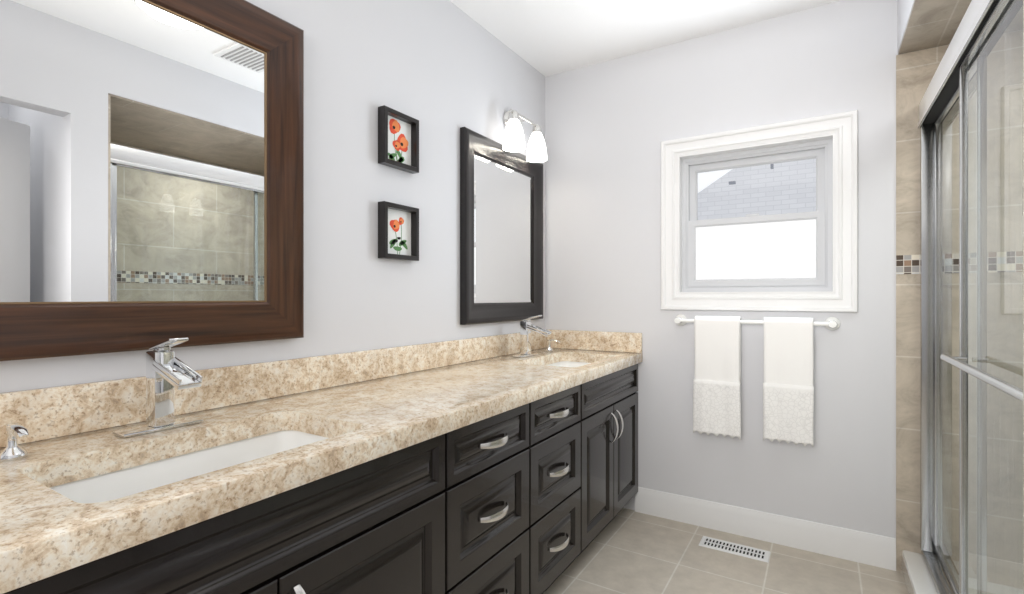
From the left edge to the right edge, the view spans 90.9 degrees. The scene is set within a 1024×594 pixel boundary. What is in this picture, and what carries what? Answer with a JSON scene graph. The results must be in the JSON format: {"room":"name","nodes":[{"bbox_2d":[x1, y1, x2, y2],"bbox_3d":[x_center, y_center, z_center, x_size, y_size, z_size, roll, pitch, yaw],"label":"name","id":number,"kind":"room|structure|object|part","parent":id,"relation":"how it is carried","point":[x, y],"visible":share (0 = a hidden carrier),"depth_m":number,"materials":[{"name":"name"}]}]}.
{"room":"bathroom","nodes":[
{"label":"bathroom","id":0,"kind":"room"},
{"bbox_2d":[0,0,544,392],"bbox_3d":[-0.977,-0.082,1.247,0.120,2.500,4.300,0,0,32],"label":"wall","id":1,"kind":"structure","parent":0,"point":[443,72],"depth_m":1.89,"materials":[{"name":"white paint"}]},
{"bbox_2d":[0,0,303,360],"bbox_3d":[-0.897,-0.357,1.221,0.038,0.970,0.880,0,0,32],"label":"mirror","id":2,"kind":"object","parent":1,"relation":"attached to","point":[151,172],"visible":1,"depth_m":1.24,"materials":[{"name":"brown wood"}]},
{"bbox_2d":[0,332,547,446],"bbox_3d":[-0.591,0.249,1.736,0.020,0.108,3.058,0,0,32],"label":"backsplash","id":3,"kind":"structure","parent":1,"relation":"attached to","point":[41,413],"depth_m":1.40,"materials":[{"name":"beige stone"}]},
{"bbox_2d":[378,105,418,173],"bbox_3d":[-0.440,-0.609,1.967,0.036,0.212,0.190,0,0,32],"label":"picture","id":4,"kind":"object","parent":1,"relation":"attached to","point":[398,140],"visible":1,"depth_m":1.97,"materials":[{"name":"black wood"}]},
{"bbox_2d":[381,111,411,169],"bbox_3d":[-0.451,-0.609,1.974,0.007,0.182,0.160,0,0,32],"label":"art","id":5,"kind":"object","parent":4,"relation":"attached to","point":[399,129],"depth_m":1.98,"materials":[{"name":"multicoloured paper"}]},
{"bbox_2d":[378,201,418,260],"bbox_3d":[-0.440,-0.252,1.967,0.036,0.212,0.190,0,0,32],"label":"picture","id":6,"kind":"object","parent":1,"relation":"attached to","point":[398,231],"visible":1,"depth_m":1.97,"materials":[{"name":"black wood"}]},
{"bbox_2d":[381,206,411,257],"bbox_3d":[-0.451,-0.252,1.974,0.007,0.182,0.160,0,0,32],"label":"art","id":7,"kind":"object","parent":6,"relation":"attached to","point":[399,221],"depth_m":1.98,"materials":[{"name":"multicoloured paper"}]},
{"bbox_2d":[460,127,542,324],"bbox_3d":[-0.026,-0.327,2.640,0.035,0.910,0.760,0,0,32],"label":"mirror","id":8,"kind":"object","parent":1,"relation":"attached to","point":[501,234],"visible":0.94,"depth_m":2.58,"materials":[{"name":"black mirror"}]},
{"bbox_3d":[-0.037,-0.327,2.647,0.006,0.730,0.580,0,0,32],"label":"glass","id":9,"kind":"part","parent":8,"relation":"part of","materials":[{"name":"white"}]},
{"bbox_2d":[502,109,546,162],"bbox_3d":[0.058,-0.873,2.665,0.151,0.244,0.356,0,0,32],"label":"sconce","id":10,"kind":"object","parent":1,"relation":"attached to","point":[513,139],"visible":1,"depth_m":2.63,"materials":[{"name":"white glass"}]},
{"bbox_2d":[449,0,839,76],"bbox_3d":[0.198,-1.382,0.541,2.860,0.100,4.570,0,0,32],"label":"ceiling","id":11,"kind":"structure","parent":0,"point":[545,38],"depth_m":2.44,"materials":[{"name":"white paint"}]},
{"bbox_2d":[543,508,907,593],"bbox_3d":[0.198,1.218,0.541,2.860,0.100,4.570,0,0,32],"label":"floor","id":12,"kind":"structure","parent":0,"point":[627,551],"depth_m":2.17,"materials":[{"name":"tile"}]},
{"bbox_2d":[0,359,642,593],"bbox_3d":[-0.335,0.761,1.591,0.608,0.814,3.038,0,0,32],"label":"bathroom vanity","id":13,"kind":"object","parent":12,"relation":"on","point":[502,464],"depth_m":1.29,"materials":[{"name":"black wood"}]},
{"bbox_2d":[0,347,642,582],"bbox_3d":[-0.346,0.328,1.585,0.596,0.050,3.058,0,0,32],"label":"countertop","id":14,"kind":"structure","parent":13,"relation":"on","point":[40,527],"depth_m":1.06,"materials":[{"name":"beige stone"}]},
{"bbox_2d":[108,338,203,438],"bbox_3d":[-0.765,0.197,1.134,0.168,0.211,0.164,0,0,32],"label":"faucet","id":15,"kind":"object","parent":14,"relation":"on","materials":[{"name":"silver metal"}]},
{"bbox_2d":[36,423,343,506],"bbox_3d":[-0.607,0.424,1.037,0.380,0.167,0.600,0,0,32],"label":"sink","id":16,"kind":"object","parent":14,"relation":"in","point":[91,485],"depth_m":1.12,"materials":[{"name":"white ceramic"}]},
{"bbox_2d":[520,315,551,358],"bbox_3d":[0.118,0.197,2.569,0.168,0.211,0.164,0,0,32],"label":"faucet","id":17,"kind":"object","parent":14,"relation":"on","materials":[{"name":"silver metal"}]},
{"bbox_2d":[548,359,595,366],"bbox_3d":[0.276,0.424,2.472,0.380,0.167,0.600,0,0,32],"label":"sink","id":18,"kind":"object","parent":14,"relation":"in","point":[551,362],"depth_m":2.74,"materials":[{"name":"white ceramic"}]},
{"bbox_2d":[699,536,770,562],"bbox_3d":[1.028,1.165,2.335,0.295,0.006,0.105,0,0,32],"label":"floor vent","id":19,"kind":"object","parent":12,"relation":"in","point":[738,549],"visible":1,"depth_m":2.33,"materials":[{"name":"white metal"}]},
{"bbox_2d":[902,550,1022,593],"bbox_3d":[1.625,1.118,1.237,0.898,0.100,1.569,0,0,32],"label":"sill","id":20,"kind":"structure","parent":12,"relation":"on","point":[917,576],"depth_m":1.95,"materials":[{"name":"white ceramic"}]},
{"bbox_2d":[918,0,1022,593],"bbox_3d":[1.308,0.130,1.432,0.114,1.874,1.564,0,0,32],"label":"shower enclosure","id":21,"kind":"object","parent":20,"relation":"on","point":[981,29],"visible":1,"depth_m":1.53,"materials":[{"name":"clear glass"}]},
{"bbox_2d":[545,0,1019,537],"bbox_3d":[1.356,-0.082,2.424,2.860,2.500,0.150,0,0,32],"label":"wall","id":22,"kind":"structure","parent":0,"point":[611,126],"depth_m":2.49,"materials":[{"name":"white paint"}]},
{"bbox_2d":[548,331,641,350],"bbox_3d":[0.458,0.249,2.874,0.574,0.108,0.020,0,0,32],"label":"backsplash","id":23,"kind":"structure","parent":22,"relation":"attached to","point":[586,340],"depth_m":2.84,"materials":[{"name":"beige stone"}]},
{"bbox_2d":[678,133,834,293],"bbox_3d":[1.196,-0.377,2.506,0.689,0.719,0.138,0,0,32],"label":"liner","id":24,"kind":"object","parent":22,"relation":"attached to","point":[762,146],"visible":0.71,"depth_m":2.51,"materials":[{"name":"white wood"}]},
{"bbox_2d":[674,314,839,445],"bbox_3d":[1.137,0.383,2.406,0.727,0.588,0.105,0,0,32],"label":"towel rail","id":25,"kind":"object","parent":22,"relation":"attached to","point":[788,398],"visible":1,"depth_m":2.33,"materials":[{"name":"white fabric"}]},
{"bbox_2d":[694,315,741,438],"bbox_3d":[1.006,0.384,2.469,0.212,0.579,0.057,0,0,32],"label":"towel","id":26,"kind":"object","parent":25,"relation":"hanging from","point":[717,339],"depth_m":2.44,"materials":[{"name":"white fabric"}]},
{"bbox_2d":[763,317,813,445],"bbox_3d":[1.266,0.379,2.308,0.199,0.569,0.059,0,0,32],"label":"towel","id":27,"kind":"object","parent":25,"relation":"hanging from","point":[788,389],"depth_m":2.28,"materials":[{"name":"white fabric"}]},
{"bbox_2d":[661,110,857,311],"bbox_3d":[1.189,-0.377,2.496,0.860,0.890,0.153,0,0,32],"label":"window","id":28,"kind":"structure","parent":22,"relation":"in","point":[785,249],"depth_m":2.46,"materials":[{"name":"white wood"}]},
{"bbox_3d":[1.201,-0.229,2.516,0.550,0.283,0.004,0,0,32],"label":"glass","id":29,"kind":"part","parent":28,"relation":"part of","materials":[{"name":"clear glass"}]},
{"bbox_3d":[1.210,-0.377,2.529,0.614,0.644,0.060,0,0,32],"label":"window sashes","id":30,"kind":"part","parent":28,"relation":"part of","materials":[{"name":"white plastic"}]},
{"bbox_3d":[1.217,-0.530,2.541,0.550,0.273,0.004,0,0,32],"label":"glass","id":31,"kind":"part","parent":28,"relation":"part of","materials":[{"name":"clear glass"}]},
{"bbox_3d":[1.211,-0.377,2.531,0.674,0.704,0.070,0,0,32],"label":"window frame vinyl","id":32,"kind":"part","parent":28,"relation":"part of","materials":[{"name":"white plastic"}]},
{"bbox_2d":[635,487,895,570],"bbox_3d":[1.156,1.101,2.450,1.136,0.134,0.014,0,0,32],"label":"baseboard","id":33,"kind":"structure","parent":22,"relation":"attached to","point":[876,550],"depth_m":2.37,"materials":[{"name":"white wood"}]},
{"bbox_2d":[896,30,1022,588],"bbox_3d":[2.036,0.068,1.911,0.925,2.200,0.010,0,0,32],"label":"tile","id":34,"kind":"structure","parent":22,"relation":"attached to","point":[915,71],"depth_m":2.04,"materials":[{"name":"beige tile"}]},
{"bbox_2d":[896,251,1022,273],"bbox_3d":[1.618,-0.137,1.242,0.914,0.080,1.570,0,0,32],"label":"mosaic","id":35,"kind":"object","parent":34,"relation":"attached to","point":[907,264],"visible":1,"depth_m":2.04},
{"bbox_2d":[897,0,913,52],"bbox_3d":[1.624,-1.187,1.237,0.920,0.290,1.590,0,0,32],"label":"wall","id":36,"kind":"structure","parent":0,"point":[904,8],"depth_m":2.02,"materials":[{"name":"white paint"}]},
{"bbox_2d":[898,0,1022,54],"bbox_3d":[1.622,-1.037,1.233,0.916,0.010,1.576,0,0,32],"label":"ceiling","id":37,"kind":"structure","parent":36,"relation":"attached to","point":[932,23],"depth_m":1.90,"materials":[{"name":"beige tile"}]},
{"bbox_3d":[0.549,-0.082,-0.625,1.040,2.500,2.710,0,0,32],"label":"wall","id":38,"kind":"structure","parent":0,"visible":0},
{"bbox_2d":[1023,0,1023,593],"bbox_3d":[1.206,0.068,0.567,0.909,2.200,0.010,0,0,32],"label":"end tile","id":39,"kind":"structure","parent":38,"relation":"attached to","point":[1023,296],"depth_m":0.81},
{"label":"outside","id":40,"kind":"structure","parent":0,"visible":0},
{"bbox_2d":[698,159,815,219],"bbox_3d":[4.211,-1.453,7.918,3.536,2.378,0.100,0,0,32],"label":"roof","id":41,"kind":"structure","parent":40,"point":[799,167],"depth_m":8.09,"materials":[{"name":"grey"}]}
]}

